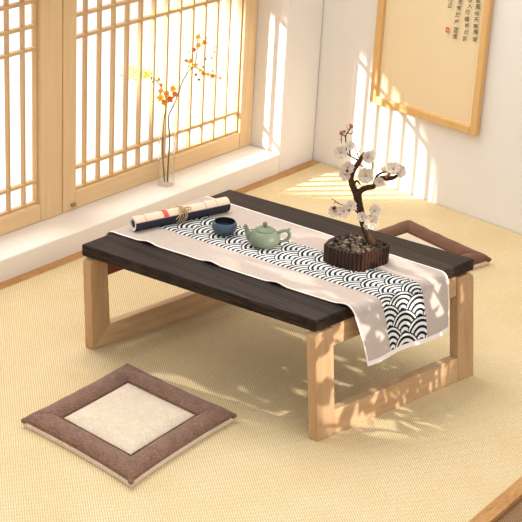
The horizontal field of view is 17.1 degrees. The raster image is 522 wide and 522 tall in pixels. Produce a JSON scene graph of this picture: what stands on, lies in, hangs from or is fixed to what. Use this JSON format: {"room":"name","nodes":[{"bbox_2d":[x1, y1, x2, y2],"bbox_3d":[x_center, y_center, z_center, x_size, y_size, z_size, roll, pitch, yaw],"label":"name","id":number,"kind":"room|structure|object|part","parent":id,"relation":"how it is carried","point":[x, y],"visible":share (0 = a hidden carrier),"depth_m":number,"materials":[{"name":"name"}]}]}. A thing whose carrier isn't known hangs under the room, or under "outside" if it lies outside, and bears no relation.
{"room":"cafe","nodes":[
{"label":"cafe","id":0,"kind":"room"},
{"bbox_2d":[220,0,322,172],"bbox_3d":[-1.063,-0.642,5.144,0.300,1.632,3.782,21,29,35],"label":"wall","id":1,"kind":"structure","parent":0,"point":[288,34],"depth_m":6.49,"materials":[{"name":"paint"}]},
{"bbox_2d":[0,0,61,235],"bbox_3d":[-1.251,-0.304,5.082,0.045,0.868,1.822,21,29,35],"label":"window","id":2,"kind":"structure","parent":1,"relation":"in","point":[45,26],"depth_m":5.68,"materials":[{"name":"brown wood"}]},
{"bbox_3d":[-1.259,-0.301,5.074,0.044,0.868,1.649,21,29,35],"label":"rail","id":3,"kind":"part","parent":2,"relation":"part of","materials":[{"name":"brown wood"}]},
{"bbox_2d":[0,145,278,282],"bbox_3d":[-1.148,0.109,5.348,0.232,0.088,3.539,21,29,35],"label":"windowsill","id":4,"kind":"structure","parent":1,"relation":"attached to","point":[36,245],"depth_m":6.00,"materials":[{"name":"white paint"}]},
{"bbox_2d":[62,0,257,212],"bbox_3d":[-0.347,-0.704,6.091,0.055,0.868,0.996,21,29,35],"label":"window","id":5,"kind":"structure","parent":1,"relation":"in","point":[74,196],"depth_m":6.10,"materials":[{"name":"brown wood"}]},
{"bbox_3d":[-0.354,-0.704,6.092,0.044,0.868,0.864,21,29,35],"label":"rail","id":6,"kind":"part","parent":5,"relation":"part of","materials":[{"name":"brown wood"}]},
{"bbox_2d":[312,0,521,234],"bbox_3d":[1.228,-0.756,5.675,2.651,1.632,0.150,23,30,37],"label":"wall","id":7,"kind":"structure","parent":0,"point":[479,177],"depth_m":6.33,"materials":[{"name":"paint"}]},
{"bbox_2d":[369,0,493,135],"bbox_3d":[0.608,-0.914,6.107,0.485,0.872,0.030,23,30,37],"label":"picture frame","id":8,"kind":"object","parent":7,"relation":"attached to","point":[430,56],"visible":1,"depth_m":6.18,"materials":[{"name":"beige paper"}]},
{"bbox_2d":[495,498,521,521],"bbox_3d":[0.513,0.974,3.836,5.000,0.108,6.800,21,29,35],"label":"floor","id":9,"kind":"structure","parent":0,"point":[514,514],"depth_m":4.45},
{"bbox_2d":[0,160,521,521],"bbox_3d":[-0.355,0.521,4.603,2.076,0.014,4.248,21,29,35],"label":"mat","id":10,"kind":"object","parent":9,"relation":"on","point":[452,452],"visible":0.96,"depth_m":4.90,"materials":[{"name":"wicker"}]},
{"bbox_2d":[21,363,236,487],"bbox_3d":[-0.360,0.431,4.736,0.465,0.044,0.471,21,29,35],"label":"floor cushion","id":11,"kind":"object","parent":10,"relation":"on","point":[129,422],"visible":1,"depth_m":4.70,"materials":[{"name":"brown fabric"}]},
{"bbox_3d":[-0.359,0.423,4.737,0.291,0.016,0.296,21,29,35],"label":"panel","id":12,"kind":"part","parent":11,"relation":"part of","materials":[{"name":"fabric"}]},
{"bbox_2d":[82,190,473,440],"bbox_3d":[0.052,0.138,5.066,0.929,0.355,0.738,21,29,35],"label":"table","id":13,"kind":"object","parent":10,"relation":"on","point":[210,286],"visible":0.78,"depth_m":4.96,"materials":[{"name":"brown wood"}]},
{"bbox_3d":[-0.485,0.119,5.095,0.059,0.312,0.101,21,29,35],"label":"leg","id":14,"kind":"part","parent":13,"relation":"part of","materials":[{"name":"brown wood"}]},
{"bbox_3d":[-0.276,0.151,5.346,0.633,0.072,0.035,-18,32,-40],"label":"floor rail","id":15,"kind":"part","parent":13,"relation":"part of","materials":[{"name":"brown wood"}]},
{"bbox_2d":[106,196,448,365],"bbox_3d":[0.055,0.043,5.009,0.962,0.155,0.413,19,28,31],"label":"table runner","id":16,"kind":"object","parent":13,"relation":"on","point":[397,305],"visible":0.8,"depth_m":4.88,"materials":[{"name":"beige fabric"}]},
{"bbox_2d":[129,197,230,231],"bbox_3d":[-0.237,-0.139,5.153,0.330,0.052,0.057,-14,29,-33],"label":"scroll","id":17,"kind":"object","parent":16,"relation":"on","point":[178,214],"visible":1,"depth_m":5.13},
{"bbox_2d":[212,217,236,235],"bbox_3d":[-0.107,-0.098,5.082,0.075,0.041,0.075,21,29,35],"label":"teacup","id":18,"kind":"object","parent":16,"relation":"on","point":[223,226],"visible":1,"depth_m":5.06,"materials":[{"name":"blue ceramic"}]},
{"bbox_2d":[244,222,290,248],"bbox_3d":[0.016,-0.077,5.007,0.110,0.076,0.097,21,29,35],"label":"teapot","id":19,"kind":"object","parent":16,"relation":"on","point":[264,236],"visible":1,"depth_m":4.99,"materials":[{"name":"green ceramic"}]},
{"bbox_3d":[-0.030,-0.081,5.008,0.035,0.055,0.033,21,29,35],"label":"spout","id":20,"kind":"part","parent":19,"relation":"part of","materials":[{"name":"green ceramic"}]},
{"bbox_3d":[0.011,-0.094,5.001,0.055,0.011,0.055,21,29,35],"label":"lid","id":21,"kind":"part","parent":19,"relation":"part of","materials":[{"name":"green ceramic"}]},
{"bbox_3d":[0.067,-0.072,5.011,0.041,0.044,0.011,3,24,-1],"label":"handle","id":22,"kind":"part","parent":19,"relation":"part of","materials":[{"name":"green ceramic"}]},
{"bbox_2d":[323,233,389,271],"bbox_3d":[0.270,-0.025,4.946,0.155,0.054,0.157,21,29,35],"label":"pot","id":23,"kind":"object","parent":16,"relation":"on","point":[351,251],"depth_m":4.91,"materials":[{"name":"brown wood"}]},
{"bbox_2d":[323,124,406,271],"bbox_3d":[0.292,-0.185,4.867,0.191,0.413,0.146,16,27,27],"label":"bonsai","id":24,"kind":"object","parent":16,"relation":"on","point":[351,251],"visible":1,"depth_m":4.88,"materials":[{"name":"white plant"}]},
{"bbox_3d":[0.163,0.331,4.694,0.068,0.312,0.072,21,29,35],"label":"leg","id":25,"kind":"part","parent":13,"relation":"part of","materials":[{"name":"brown wood"}]},
{"bbox_3d":[0.377,0.375,4.920,0.515,0.072,0.037,-18,31,-39],"label":"floor rail","id":26,"kind":"part","parent":13,"relation":"part of","materials":[{"name":"brown wood"}]},
{"bbox_3d":[0.584,0.189,5.068,0.083,0.312,0.075,-18,31,-39],"label":"leg","id":27,"kind":"part","parent":13,"relation":"part of","materials":[{"name":"brown wood"}]},
{"bbox_2d":[377,220,490,268],"bbox_3d":[0.480,-0.021,5.858,0.467,0.044,0.401,-17,31,-38],"label":"floor cushion","id":28,"kind":"object","parent":10,"relation":"on","point":[409,230],"visible":0.29,"depth_m":5.95,"materials":[{"name":"brown fabric"}]},
{"bbox_3d":[0.480,-0.028,5.855,0.293,0.016,0.250,-17,31,-38],"label":"panel","id":29,"kind":"part","parent":28,"relation":"part of","materials":[{"name":"fabric"}]},
{"bbox_3d":[-0.335,-0.367,6.153,0.063,0.204,0.063,21,29,35],"label":"glass vase","id":30,"kind":"object","parent":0,"visible":0},
{"bbox_2d":[143,72,177,181],"bbox_3d":[-0.357,-0.466,6.095,0.122,0.406,0.022,1,24,-4],"label":"stem","id":31,"kind":"object","parent":30,"relation":"in","point":[160,97],"visible":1,"depth_m":6.05,"materials":[{"name":"orange plant"}]},
{"bbox_3d":[-0.368,-0.463,6.102,0.076,0.393,0.009,0,24,-6],"label":"stem","id":32,"kind":"part","parent":31,"relation":"part of","materials":[{"name":"brown plant"}]},
{"bbox_3d":[-0.349,-0.567,6.047,0.020,0.027,0.022,21,29,35],"label":"flower","id":33,"kind":"part","parent":31,"relation":"part of","materials":[{"name":"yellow plant"}]},
{"bbox_3d":[-0.336,-0.551,6.055,0.014,0.025,0.026,21,29,35],"label":"flower","id":34,"kind":"part","parent":31,"relation":"part of","materials":[{"name":"orange plant"}]},
{"bbox_3d":[-0.305,-0.596,6.034,0.014,0.028,0.022,21,29,35],"label":"flower","id":35,"kind":"part","parent":31,"relation":"part of","materials":[{"name":"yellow plant"}]},
{"bbox_2d":[167,34,221,181],"bbox_3d":[-0.233,-0.526,6.073,0.185,0.552,0.021,4,24,3],"label":"stem","id":36,"kind":"object","parent":30,"relation":"in","point":[197,37],"visible":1,"depth_m":6.02,"materials":[{"name":"plant"}]},
{"bbox_3d":[-0.277,-0.526,6.084,0.080,0.539,0.058,21,29,35],"label":"stem","id":37,"kind":"part","parent":36,"relation":"part of","materials":[{"name":"brown plant"}]},
{"label":"outside","id":38,"kind":"structure","parent":0,"visible":0},
{"bbox_2d":[0,0,224,211],"bbox_3d":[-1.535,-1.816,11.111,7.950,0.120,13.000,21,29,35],"label":"window pane","id":39,"kind":"structure","parent":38,"point":[14,44],"depth_m":9.01,"materials":[{"name":"white paper"}]},
{"bbox_2d":[120,64,160,79],"bbox_3d":[-0.635,-0.989,9.197,0.247,0.082,0.206,-9,26,-25],"label":"shrub","id":40,"kind":"object","parent":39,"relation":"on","point":[132,69],"visible":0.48,"depth_m":9.20,"materials":[{"name":"yellow plant"}]}
]}

